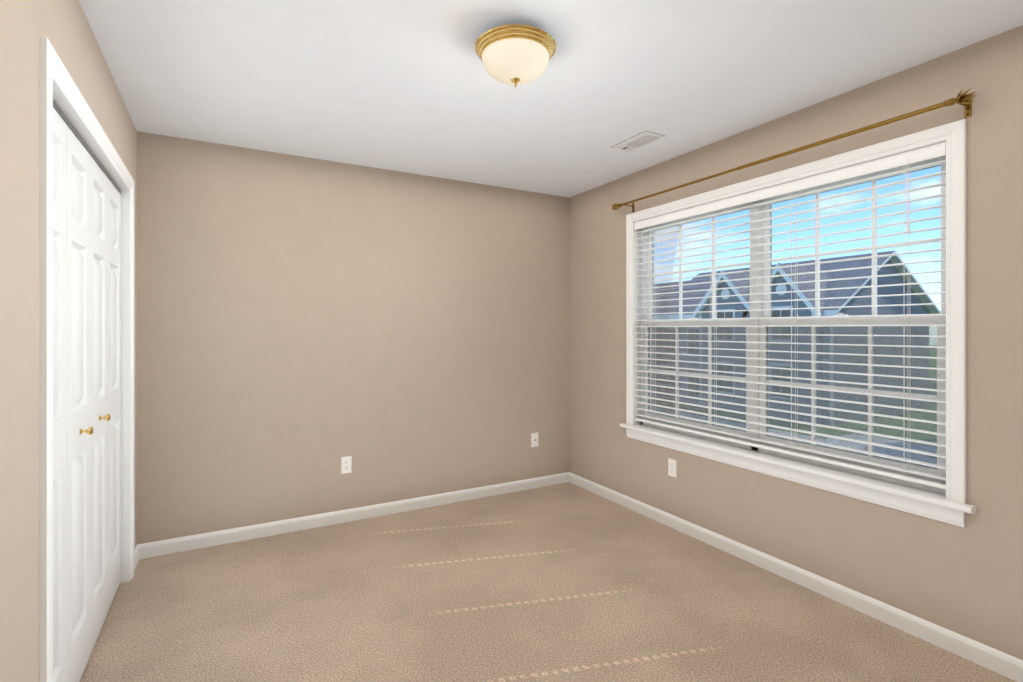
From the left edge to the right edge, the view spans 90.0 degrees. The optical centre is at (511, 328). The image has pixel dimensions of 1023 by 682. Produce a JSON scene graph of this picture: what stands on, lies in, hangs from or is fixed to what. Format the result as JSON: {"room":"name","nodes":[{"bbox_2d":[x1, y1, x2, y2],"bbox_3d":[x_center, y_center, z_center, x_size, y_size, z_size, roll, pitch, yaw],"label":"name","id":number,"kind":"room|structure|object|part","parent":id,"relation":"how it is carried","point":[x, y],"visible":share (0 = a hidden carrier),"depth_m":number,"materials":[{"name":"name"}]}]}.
{"room":"empty bedroom","nodes":[
{"label":"empty bedroom","id":0,"kind":"room"},
{"bbox_2d":[0,0,136,681],"bbox_3d":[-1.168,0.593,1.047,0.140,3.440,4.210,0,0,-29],"label":"wall","id":1,"kind":"structure","parent":0,"point":[63,27],"depth_m":1.28,"materials":[{"name":"paint"}]},
{"bbox_2d":[53,108,66,681],"bbox_3d":[-1.439,0.305,1.579,0.032,1.992,0.341,0,0,-29],"label":"closet door leaf","id":2,"kind":"structure","parent":1,"relation":"in","point":[59,399],"depth_m":1.68,"materials":[{"name":"white wood"}]},
{"bbox_2d":[67,126,93,681],"bbox_3d":[-1.590,0.305,1.888,0.070,1.992,0.341,0,0,-29],"label":"closet door leaf","id":3,"kind":"structure","parent":1,"relation":"in","point":[80,430],"depth_m":1.88,"materials":[{"name":"white wood"}]},
{"bbox_2d":[39,36,134,681],"bbox_3d":[-1.705,0.261,2.022,0.158,2.105,1.535,0,0,-29],"label":"trim","id":4,"kind":"structure","parent":1,"relation":"attached to","point":[60,94],"depth_m":1.45,"materials":[{"name":"white wood"}]},
{"bbox_2d":[90,155,110,654],"bbox_3d":[-1.758,0.305,2.188,0.070,1.992,0.341,0,0,-29],"label":"closet door leaf","id":5,"kind":"structure","parent":1,"relation":"in","point":[100,417],"depth_m":2.18,"materials":[{"name":"white wood"}]},
{"bbox_2d":[107,177,120,612],"bbox_3d":[-1.943,0.305,2.478,0.032,1.992,0.341,0,0,-29],"label":"closet door leaf","id":6,"kind":"structure","parent":1,"relation":"in","point":[113,387],"depth_m":2.49,"materials":[{"name":"white wood"}]},
{"bbox_2d":[137,131,568,543],"bbox_3d":[-0.855,0.093,3.717,3.300,2.440,0.140,0,0,-29],"label":"wall","id":7,"kind":"structure","parent":0,"point":[305,325],"depth_m":3.44,"materials":[{"name":"paint"}]},
{"bbox_2d":[341,456,351,473],"bbox_3d":[-1.124,0.928,3.482,0.070,0.115,0.008,0,0,-29],"label":"outlet","id":8,"kind":"object","parent":7,"relation":"attached to","point":[346,464],"visible":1,"depth_m":3.48,"materials":[{"name":"white plastic"}]},
{"bbox_2d":[135,472,566,563],"bbox_3d":[-0.826,1.272,3.646,3.000,0.082,0.013,0,0,-29],"label":"baseboard","id":9,"kind":"structure","parent":7,"relation":"attached to","point":[169,546],"depth_m":3.42,"materials":[{"name":"white wood"}]},
{"bbox_2d":[531,433,537,446],"bbox_3d":[0.197,0.918,4.218,0.070,0.115,0.016,0,0,-29],"label":"outlet plate","id":10,"kind":"object","parent":7,"relation":"attached to","point":[534,439],"visible":1,"depth_m":4.22,"materials":[{"name":"white plastic"}]},
{"bbox_2d":[80,482,1016,681],"bbox_3d":[-0.139,1.373,1.625,4.100,0.120,4.490,0,0,-29],"label":"floor","id":11,"kind":"structure","parent":0,"point":[566,582],"depth_m":2.37,"materials":[{"name":"beige carpet"}]},
{"bbox_2d":[79,0,1022,196],"bbox_3d":[-0.139,-1.187,1.625,4.100,0.120,4.490,0,0,-29],"label":"ceiling","id":12,"kind":"structure","parent":0,"point":[411,86],"depth_m":2.24,"materials":[{"name":"paint"}]},
{"bbox_2d":[475,23,555,86],"bbox_3d":[0.015,-1.036,1.999,0.318,0.183,0.318,0,0,-29],"label":"ceiling light","id":13,"kind":"object","parent":12,"relation":"attached to","point":[545,39],"depth_m":1.91,"materials":[{"name":"white glass"}]},
{"bbox_3d":[0.015,-1.020,1.999,0.265,0.094,0.265,0,0,-29],"label":"ceiling light shade","id":14,"kind":"part","parent":13,"relation":"part of","materials":[{"name":"white glass"}]},
{"bbox_2d":[611,131,664,151],"bbox_3d":[0.757,-1.118,3.081,0.155,0.017,0.305,0,0,-29],"label":"ceiling vent","id":15,"kind":"object","parent":12,"relation":"in","point":[638,140],"visible":1,"depth_m":3.04,"materials":[{"name":"white metal"}]},
{"bbox_2d":[569,25,1022,659],"bbox_3d":[1.588,0.093,2.594,0.140,2.440,4.210,0,0,-29],"label":"wall","id":16,"kind":"structure","parent":0,"point":[967,581],"depth_m":2.31,"materials":[{"name":"paint"}]},
{"bbox_2d":[668,458,675,477],"bbox_3d":[1.061,0.921,3.382,0.008,0.115,0.070,0,0,-29],"label":"outlet","id":17,"kind":"object","parent":16,"relation":"attached to","point":[672,467],"visible":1,"depth_m":3.38,"materials":[{"name":"white plastic"}]},
{"bbox_2d":[641,156,945,493],"bbox_3d":[1.449,-0.027,2.964,0.125,1.490,1.840,0,0,-29],"label":"window","id":18,"kind":"structure","parent":16,"relation":"in","point":[755,330],"depth_m":2.91,"materials":[{"name":"white plastic"}]},
{"bbox_2d":[634,141,945,488],"bbox_3d":[1.361,-0.054,2.915,0.066,1.434,1.830,0,0,-29],"label":"window blinds","id":19,"kind":"object","parent":18,"relation":"attached to","point":[904,158],"visible":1,"depth_m":2.62,"materials":[{"name":"white plastic"}]},
{"bbox_3d":[1.427,-0.038,2.952,0.062,1.423,1.794,0,0,-29],"label":"window sashes","id":20,"kind":"part","parent":18,"relation":"part of","materials":[{"name":"white plastic"}]},
{"bbox_2d":[669,326,936,468],"bbox_3d":[1.457,0.316,2.969,0.008,0.708,1.796,0,0,-29],"label":"screen","id":21,"kind":"object","parent":18,"relation":"attached to","point":[865,379],"depth_m":2.61,"materials":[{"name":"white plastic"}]},
{"bbox_2d":[611,88,976,212],"bbox_3d":[1.280,-0.886,2.890,0.107,0.089,2.116,0,0,-29],"label":"curtain rod","id":22,"kind":"object","parent":16,"relation":"attached to","point":[964,100],"visible":1,"depth_m":2.35,"materials":[{"name":"gold metal"}]},
{"bbox_2d":[567,472,1022,681],"bbox_3d":[1.521,1.272,2.557,0.013,0.082,4.210,0,0,-29],"label":"baseboard","id":23,"kind":"structure","parent":16,"relation":"attached to","point":[994,660],"depth_m":2.46,"materials":[{"name":"white wood"}]},
{"bbox_2d":[620,119,975,527],"bbox_3d":[1.374,-0.019,2.922,0.188,1.633,2.030,0,0,-29],"label":"trim","id":24,"kind":"structure","parent":16,"relation":"attached to","point":[951,506],"depth_m":2.29,"materials":[{"name":"white wood"}]},
{"label":"outside","id":25,"kind":"structure","parent":0,"visible":0},
{"bbox_2d":[679,345,936,467],"bbox_3d":[42.156,4.463,46.591,200.000,0.300,200.000,0,0,-29],"label":"lawn","id":26,"kind":"structure","parent":25,"point":[889,422],"depth_m":23.03,"materials":[{"name":"green plant"}]},
{"bbox_2d":[670,280,689,295],"bbox_3d":[11.535,0.303,42.307,10.400,8.020,12.300,0,0,-29],"label":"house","id":27,"kind":"structure","parent":26,"relation":"on","point":[676,288],"depth_m":39.21,"materials":[{"name":"grey"}]},
{"bbox_2d":[669,250,940,424],"bbox_3d":[15.218,0.278,29.410,10.600,8.070,11.600,0,0,-29],"label":"house","id":28,"kind":"structure","parent":26,"relation":"on","point":[866,301],"depth_m":24.98,"materials":[{"name":"grey"}]},
{"bbox_2d":[679,392,936,467],"bbox_3d":[16.692,4.298,32.301,22.400,0.030,200.000,0,0,-29],"label":"paving","id":29,"kind":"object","parent":26,"relation":"on","point":[852,442],"depth_m":19.13,"materials":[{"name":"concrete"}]}
]}

